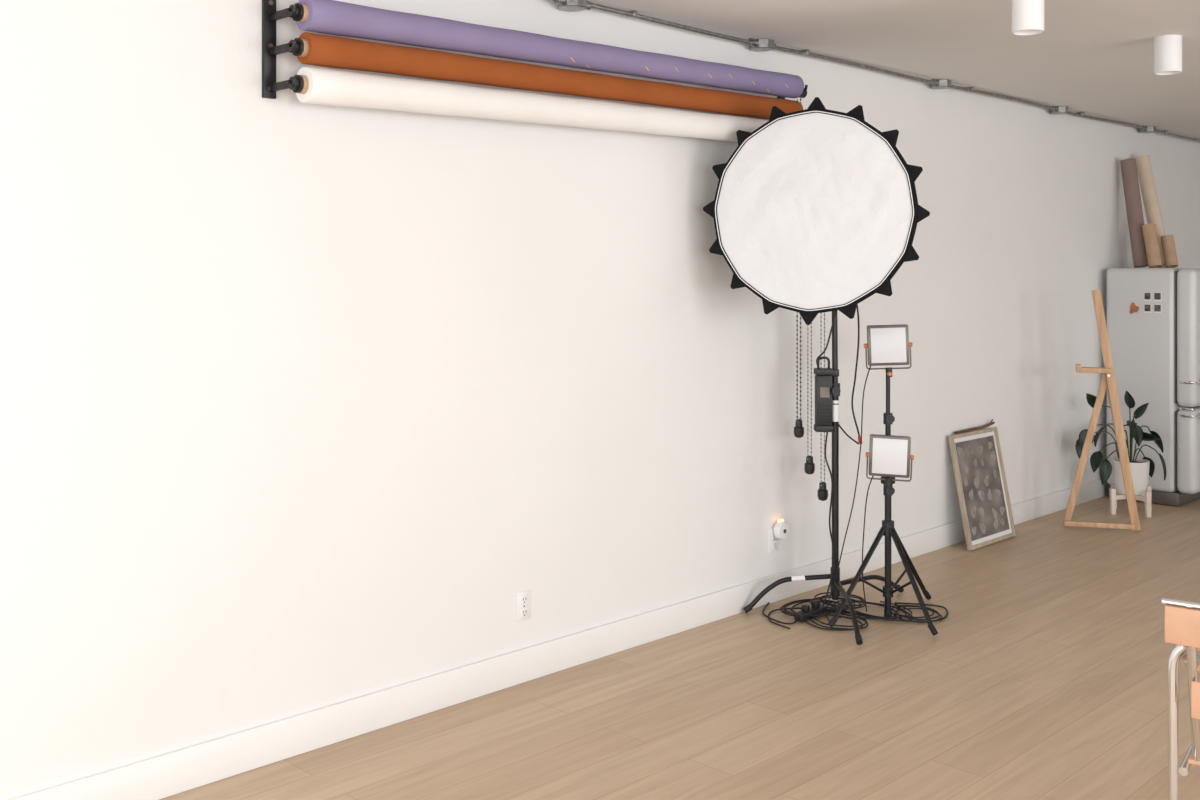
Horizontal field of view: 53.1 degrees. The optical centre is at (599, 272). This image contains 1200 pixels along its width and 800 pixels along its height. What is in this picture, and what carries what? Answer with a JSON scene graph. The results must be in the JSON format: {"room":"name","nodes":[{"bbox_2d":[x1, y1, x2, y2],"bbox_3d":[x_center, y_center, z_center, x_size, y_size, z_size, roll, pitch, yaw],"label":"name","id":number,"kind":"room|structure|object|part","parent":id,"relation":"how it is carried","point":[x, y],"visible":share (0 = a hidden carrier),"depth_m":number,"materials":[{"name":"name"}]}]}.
{"room":"studio","nodes":[
{"label":"studio","id":0,"kind":"room"},
{"bbox_2d":[0,0,1199,799],"bbox_3d":[0.962,0.250,6.109,0.200,2.700,15.600,0,0,45],"label":"wall","id":1,"kind":"structure","parent":0,"point":[299,401],"depth_m":4.30,"materials":[{"name":"paint"}]},
{"bbox_2d":[516,590,529,621],"bbox_3d":[-0.298,1.305,4.701,0.010,0.115,0.070,0,0,45],"label":"wall outlet","id":2,"kind":"object","parent":1,"relation":"attached to","point":[522,598],"visible":1,"depth_m":4.69,"materials":[{"name":"white plastic"}]},
{"bbox_2d":[521,595,527,603],"bbox_3d":[-0.297,1.280,4.699,0.004,0.030,0.034,0,0,45],"label":"receptacle","id":3,"kind":"object","parent":2,"relation":"attached to","point":[524,598],"depth_m":4.70,"materials":[{"name":"white plastic"}]},
{"bbox_2d":[521,608,527,616],"bbox_3d":[-0.297,1.330,4.699,0.004,0.030,0.034,0,0,45],"label":"receptacle","id":4,"kind":"object","parent":2,"relation":"attached to","point":[524,611],"depth_m":4.70,"materials":[{"name":"white plastic"}]},
{"bbox_2d":[262,0,827,500],"bbox_3d":[-0.003,0.012,4.809,0.275,2.144,2.832,0,0,45],"label":"system","id":5,"kind":"object","parent":1,"relation":"attached to","point":[311,85],"visible":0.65,"depth_m":4.41,"materials":[{"name":"purple paper"}]},
{"bbox_3d":[-1.080,-0.815,3.915,0.016,0.490,0.045,0,0,45],"label":"wall rail","id":6,"kind":"part","parent":5,"relation":"part of","materials":[{"name":"black metal"}]},
{"bbox_3d":[-1.034,-0.603,3.873,0.130,0.026,0.014,0,0,45],"label":"white arm","id":7,"kind":"part","parent":5,"relation":"part of","materials":[{"name":"black metal"}]},
{"bbox_3d":[-1.034,-0.833,3.873,0.130,0.026,0.014,0,0,45],"label":"purple arm","id":8,"kind":"part","parent":5,"relation":"part of","materials":[{"name":"black metal"}]},
{"bbox_3d":[-1.034,-0.721,3.873,0.130,0.026,0.014,0,0,45],"label":"orange arm","id":9,"kind":"part","parent":5,"relation":"part of","materials":[{"name":"black metal"}]},
{"bbox_3d":[0.958,-0.060,5.781,0.003,1.620,0.031,0,0,45],"label":"purple chain cord","id":10,"kind":"part","parent":5,"relation":"part of","materials":[{"name":"plastic"}]},
{"bbox_3d":[1.004,0.085,5.749,0.003,1.670,0.031,0,0,45],"label":"orange chain cord","id":11,"kind":"part","parent":5,"relation":"part of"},
{"bbox_3d":[1.061,0.195,5.713,0.003,1.690,0.031,0,0,45],"label":"white chain cord","id":12,"kind":"part","parent":5,"relation":"part of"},
{"bbox_2d":[9,479,1109,799],"bbox_3d":[1.039,1.535,6.032,0.018,0.130,15.200,0,0,45],"label":"baseboard","id":13,"kind":"structure","parent":1,"relation":"attached to","point":[191,767],"depth_m":4.46,"materials":[{"name":"paint"}]},
{"bbox_2d":[769,528,777,552],"bbox_3d":[0.847,1.300,5.846,0.010,0.115,0.070,0,0,45],"label":"wall outlet","id":14,"kind":"object","parent":1,"relation":"attached to","point":[773,542],"visible":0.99,"depth_m":5.84,"materials":[{"name":"white plastic"}]},
{"bbox_2d":[774,519,788,539],"bbox_3d":[0.886,1.250,5.845,0.043,0.099,0.090,0,0,45],"label":"night light","id":15,"kind":"object","parent":14,"relation":"attached to","point":[781,528],"visible":1,"depth_m":5.83,"materials":[{"name":"white plastic"}]},
{"bbox_2d":[159,495,1199,799],"bbox_3d":[3.295,1.650,3.776,6.800,0.100,15.600,0,0,45],"label":"floor","id":16,"kind":"structure","parent":0,"point":[1044,676],"depth_m":4.44,"materials":[{"name":"brown wood"}]},
{"bbox_2d":[703,97,929,644],"bbox_3d":[0.973,0.421,5.565,0.955,2.354,1.045,0,0,8],"label":"light","id":17,"kind":"object","parent":16,"relation":"on","point":[814,210],"visible":0.99,"depth_m":5.15,"materials":[{"name":"white fabric"}]},
{"bbox_3d":[0.896,1.505,5.648,0.431,0.173,0.023,0,0,-4],"label":"leg","id":18,"kind":"part","parent":17,"relation":"part of","materials":[{"name":"black metal"}]},
{"bbox_3d":[1.055,0.427,5.664,0.062,0.066,0.011,0,0,0],"label":"control box handle","id":19,"kind":"part","parent":17,"relation":"part of","materials":[{"name":"black plastic"}]},
{"bbox_3d":[1.112,1.516,5.408,0.023,0.155,0.513,0,0,0],"label":"leg","id":20,"kind":"part","parent":17,"relation":"part of","materials":[{"name":"black metal"}]},
{"bbox_3d":[1.307,1.526,5.832,0.518,0.135,0.023,0,0,-41],"label":"leg","id":21,"kind":"part","parent":17,"relation":"part of","materials":[{"name":"black metal"}]},
{"bbox_2d":[762,592,947,630],"bbox_3d":[1.198,1.561,5.581,0.878,0.072,0.503,0,0,3],"label":"power cables","id":22,"kind":"object","parent":16,"relation":"on","point":[816,609],"visible":0.88,"depth_m":5.57,"materials":[{"name":"black rubber"}]},
{"bbox_2d":[825,324,937,634],"bbox_3d":[1.310,0.919,5.621,0.495,1.362,0.624,0,0,13],"label":"led panel light","id":23,"kind":"object","parent":16,"relation":"on","point":[889,456],"visible":0.98,"depth_m":5.54,"materials":[{"name":"black metal"}]},
{"bbox_3d":[1.175,1.383,5.486,0.319,0.414,0.012,0,0,-29],"label":"leg","id":24,"kind":"part","parent":23,"relation":"part of","materials":[{"name":"black metal"}]},
{"bbox_3d":[1.182,1.383,5.473,0.319,0.414,0.012,0,0,-28],"label":"leg","id":25,"kind":"part","parent":23,"relation":"part of","materials":[{"name":"black metal"}]},
{"bbox_2d":[870,327,906,362],"bbox_3d":[1.333,0.334,5.545,0.164,0.166,0.006,0,0,7],"label":"diffuser","id":26,"kind":"object","parent":23,"relation":"attached to","point":[887,344],"depth_m":5.54,"materials":[{"name":"white plastic"}]},
{"bbox_2d":[872,438,907,474],"bbox_3d":[1.319,0.835,5.461,0.159,0.166,0.006,0,0,12],"label":"diffuser","id":27,"kind":"object","parent":23,"relation":"attached to","point":[889,455],"depth_m":5.46,"materials":[{"name":"white plastic"}]},
{"bbox_3d":[1.402,1.383,5.410,0.284,0.414,0.106,0,0,45],"label":"leg","id":28,"kind":"part","parent":23,"relation":"part of","materials":[{"name":"black metal"}]},
{"bbox_3d":[1.415,1.383,5.416,0.282,0.414,0.113,0,0,45],"label":"leg","id":29,"kind":"part","parent":23,"relation":"part of","materials":[{"name":"black metal"}]},
{"bbox_3d":[1.482,1.383,5.716,0.034,0.415,0.379,0,0,45],"label":"leg","id":30,"kind":"part","parent":23,"relation":"part of","materials":[{"name":"black metal"}]},
{"bbox_3d":[1.472,1.383,5.726,0.012,0.415,0.380,0,0,43],"label":"leg","id":31,"kind":"part","parent":23,"relation":"part of","materials":[{"name":"black metal"}]},
{"bbox_2d":[948,419,1015,550],"bbox_3d":[2.278,1.247,7.148,0.161,0.702,0.580,0,0,45],"label":"framed art print","id":32,"kind":"object","parent":16,"relation":"on","point":[977,460],"visible":1,"depth_m":7.13,"materials":[{"name":"white paper"},{"name":"wood"},{"name":"ink"}]},
{"bbox_3d":[2.089,1.273,6.956,0.025,0.650,0.161,0,0,-37],"label":"frame","id":33,"kind":"part","parent":32,"relation":"part of","materials":[{"name":"brown wood"}]},
{"bbox_3d":[2.240,0.961,7.199,0.028,0.026,0.516,0,0,45],"label":"frame","id":34,"kind":"part","parent":32,"relation":"part of","materials":[{"name":"brown wood"}]},
{"bbox_3d":[2.260,0.932,7.231,0.019,0.034,0.472,0,0,45],"label":"driftwood rod","id":35,"kind":"part","parent":32,"relation":"part of","materials":[{"name":"brown wood"}]},
{"bbox_3d":[2.318,1.585,7.094,0.028,0.026,0.516,0,0,45],"label":"frame","id":36,"kind":"part","parent":32,"relation":"part of","materials":[{"name":"brown wood"}]},
{"bbox_3d":[2.469,1.273,7.337,0.025,0.650,0.161,0,0,-37],"label":"frame","id":37,"kind":"part","parent":32,"relation":"part of","materials":[{"name":"brown wood"}]},
{"bbox_2d":[1062,289,1140,530],"bbox_3d":[3.121,0.847,7.471,0.448,1.490,0.100,0,0,16],"label":"wooden easel","id":38,"kind":"object","parent":16,"relation":"on","point":[1108,381],"visible":1,"depth_m":7.45,"materials":[{"name":"brown wood"}]},
{"bbox_3d":[3.049,1.099,7.521,0.282,0.986,0.024,0,0,16],"label":"brace leg","id":39,"kind":"part","parent":38,"relation":"part of","materials":[{"name":"brown wood"}]},
{"bbox_3d":[3.101,1.565,7.449,0.408,0.030,0.020,0,0,16],"label":"foot rail","id":40,"kind":"part","parent":38,"relation":"part of","materials":[{"name":"brown wood"}]},
{"bbox_3d":[3.245,1.125,7.468,0.189,0.914,0.020,0,0,16],"label":"leg","id":41,"kind":"part","parent":38,"relation":"part of","materials":[{"name":"brown wood"}]},
{"bbox_2d":[1075,391,1165,516],"bbox_3d":[3.471,1.188,7.996,0.571,0.824,0.399,0,0,-24],"label":"rubber plant","id":42,"kind":"object","parent":16,"relation":"on","point":[1141,469],"visible":0.82,"depth_m":7.95,"materials":[{"name":"green plant"}]},
{"bbox_3d":[3.402,1.515,7.960,0.032,0.170,0.032,0,0,0],"label":"stand leg","id":43,"kind":"part","parent":42,"relation":"part of","materials":[{"name":"white wood"}]},
{"bbox_3d":[3.543,1.361,8.011,0.231,0.222,0.231,0,0,45],"label":"pot","id":44,"kind":"part","parent":42,"relation":"part of","materials":[{"name":"white ceramic"}]},
{"bbox_3d":[3.594,1.515,7.871,0.032,0.170,0.032,0,0,0],"label":"stand leg","id":45,"kind":"part","parent":42,"relation":"part of","materials":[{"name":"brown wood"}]},
{"bbox_3d":[3.684,1.515,8.063,0.032,0.170,0.032,0,0,0],"label":"stand leg","id":46,"kind":"part","parent":42,"relation":"part of","materials":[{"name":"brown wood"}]},
{"bbox_2d":[1107,268,1199,505],"bbox_3d":[4.030,0.780,8.492,0.671,1.630,0.611,0,0,45],"label":"refrigerator","id":47,"kind":"object","parent":16,"relation":"on","point":[1153,314],"visible":0.95,"depth_m":8.26,"materials":[{"name":"silver metal"}]},
{"bbox_2d":[1120,158,1147,267],"bbox_3d":[3.863,-0.434,8.667,0.105,0.793,0.226,0,0,-26],"label":"paper","id":48,"kind":"object","parent":47,"relation":"on","point":[1130,180],"visible":1,"depth_m":8.63,"materials":[{"name":"paper"}]},
{"bbox_2d":[1144,305,1149,310],"bbox_3d":[3.791,0.242,8.310,0.040,0.046,0.002,0,0,45],"label":"photo","id":49,"kind":"object","parent":47,"relation":"attached to","point":[1146,307],"depth_m":8.31},
{"bbox_2d":[1144,293,1149,298],"bbox_3d":[3.791,0.160,8.310,0.040,0.046,0.002,0,0,45],"label":"photo","id":50,"kind":"object","parent":47,"relation":"attached to","point":[1146,295],"depth_m":8.31},
{"bbox_2d":[1135,155,1164,267],"bbox_3d":[4.045,-0.456,8.782,0.100,0.841,0.378,0,0,-6],"label":"paper","id":51,"kind":"object","parent":47,"relation":"on","point":[1144,169],"visible":0.73,"depth_m":8.78,"materials":[{"name":"paper"}]},
{"bbox_2d":[1142,223,1162,267],"bbox_3d":[3.913,-0.193,8.504,0.090,0.317,0.162,0,0,-13],"label":"cardboard tube","id":52,"kind":"object","parent":47,"relation":"on","point":[1153,253],"visible":0.98,"depth_m":8.47,"materials":[{"name":"brown cardboard"}]},
{"bbox_2d":[1154,305,1160,311],"bbox_3d":[3.839,0.242,8.262,0.042,0.046,0.002,0,0,45],"label":"photo","id":53,"kind":"object","parent":47,"relation":"attached to","point":[1157,308],"depth_m":8.26},
{"bbox_2d":[1154,293,1160,299],"bbox_3d":[3.839,0.160,8.262,0.042,0.046,0.002,0,0,45],"label":"photo","id":54,"kind":"object","parent":47,"relation":"attached to","point":[1157,296],"depth_m":8.26},
{"bbox_2d":[1160,235,1177,267],"bbox_3d":[4.041,-0.153,8.517,0.084,0.238,0.144,0,0,-6],"label":"cardboard tube","id":55,"kind":"object","parent":47,"relation":"on","point":[1167,241],"visible":0.99,"depth_m":8.49,"materials":[{"name":"brown cardboard"}]},
{"bbox_3d":[4.180,0.440,8.350,0.135,0.945,0.600,0,0,45],"label":"door","id":56,"kind":"part","parent":47,"relation":"part of","materials":[{"name":"silver metal"}]},
{"bbox_3d":[4.180,1.215,8.350,0.135,0.575,0.600,0,0,45],"label":"door","id":57,"kind":"part","parent":47,"relation":"part of","materials":[{"name":"silver metal"}]},
{"bbox_2d":[1162,597,1199,799],"bbox_3d":[1.711,1.177,2.854,0.592,0.847,0.614,0,0,35],"label":"school desk","id":58,"kind":"object","parent":16,"relation":"on","point":[1182,617],"visible":1,"depth_m":2.80,"materials":[{"name":"silver metal"}]},
{"bbox_3d":[1.579,1.221,2.667,0.583,0.736,0.022,0,0,35],"label":"leg frame","id":59,"kind":"part","parent":58,"relation":"part of","materials":[{"name":"silver metal"}]},
{"bbox_3d":[1.545,0.762,2.618,0.584,0.018,0.018,0,0,35],"label":"rail","id":60,"kind":"part","parent":58,"relation":"part of","materials":[{"name":"silver metal"}]},
{"bbox_3d":[1.518,1.160,3.028,0.021,0.041,0.521,0,0,35],"label":"rail","id":61,"kind":"part","parent":58,"relation":"part of","materials":[{"name":"silver metal"}]},
{"bbox_3d":[1.384,0.962,2.798,0.021,0.403,0.130,0,0,35],"label":"post","id":62,"kind":"part","parent":58,"relation":"part of","materials":[{"name":"silver metal"}]},
{"bbox_3d":[1.735,1.157,2.888,0.510,0.012,0.468,0,0,35],"label":"seat","id":63,"kind":"part","parent":58,"relation":"part of","materials":[{"name":"beige wood"}]},
{"bbox_2d":[586,0,1199,139],"bbox_3d":[3.295,-1.150,3.776,15.600,0.100,6.800,0,0,-45],"label":"ceiling","id":64,"kind":"structure","parent":0,"point":[1095,58],"depth_m":5.68,"materials":[{"name":"paint"}]},
{"bbox_2d":[553,0,1199,141],"bbox_3d":[1.043,-1.078,5.957,0.107,0.044,15.000,0,0,45],"label":"conduit","id":65,"kind":"object","parent":64,"relation":"attached to","point":[758,45],"visible":1,"depth_m":5.96,"materials":[{"name":"metal"}]},
{"bbox_2d":[1012,0,1043,34],"bbox_3d":[1.658,-1.016,4.649,0.120,0.168,0.120,0,0,45],"label":"ceiling light","id":66,"kind":"object","parent":64,"relation":"attached to","point":[1027,15],"depth_m":4.60,"materials":[{"name":"white metal"}]},
{"bbox_2d":[1154,35,1181,74],"bbox_3d":[2.647,-1.016,5.593,0.120,0.168,0.120,0,0,45],"label":"ceiling light","id":67,"kind":"object","parent":64,"relation":"attached to","point":[1167,48],"depth_m":5.54,"materials":[{"name":"white metal"}]}
]}

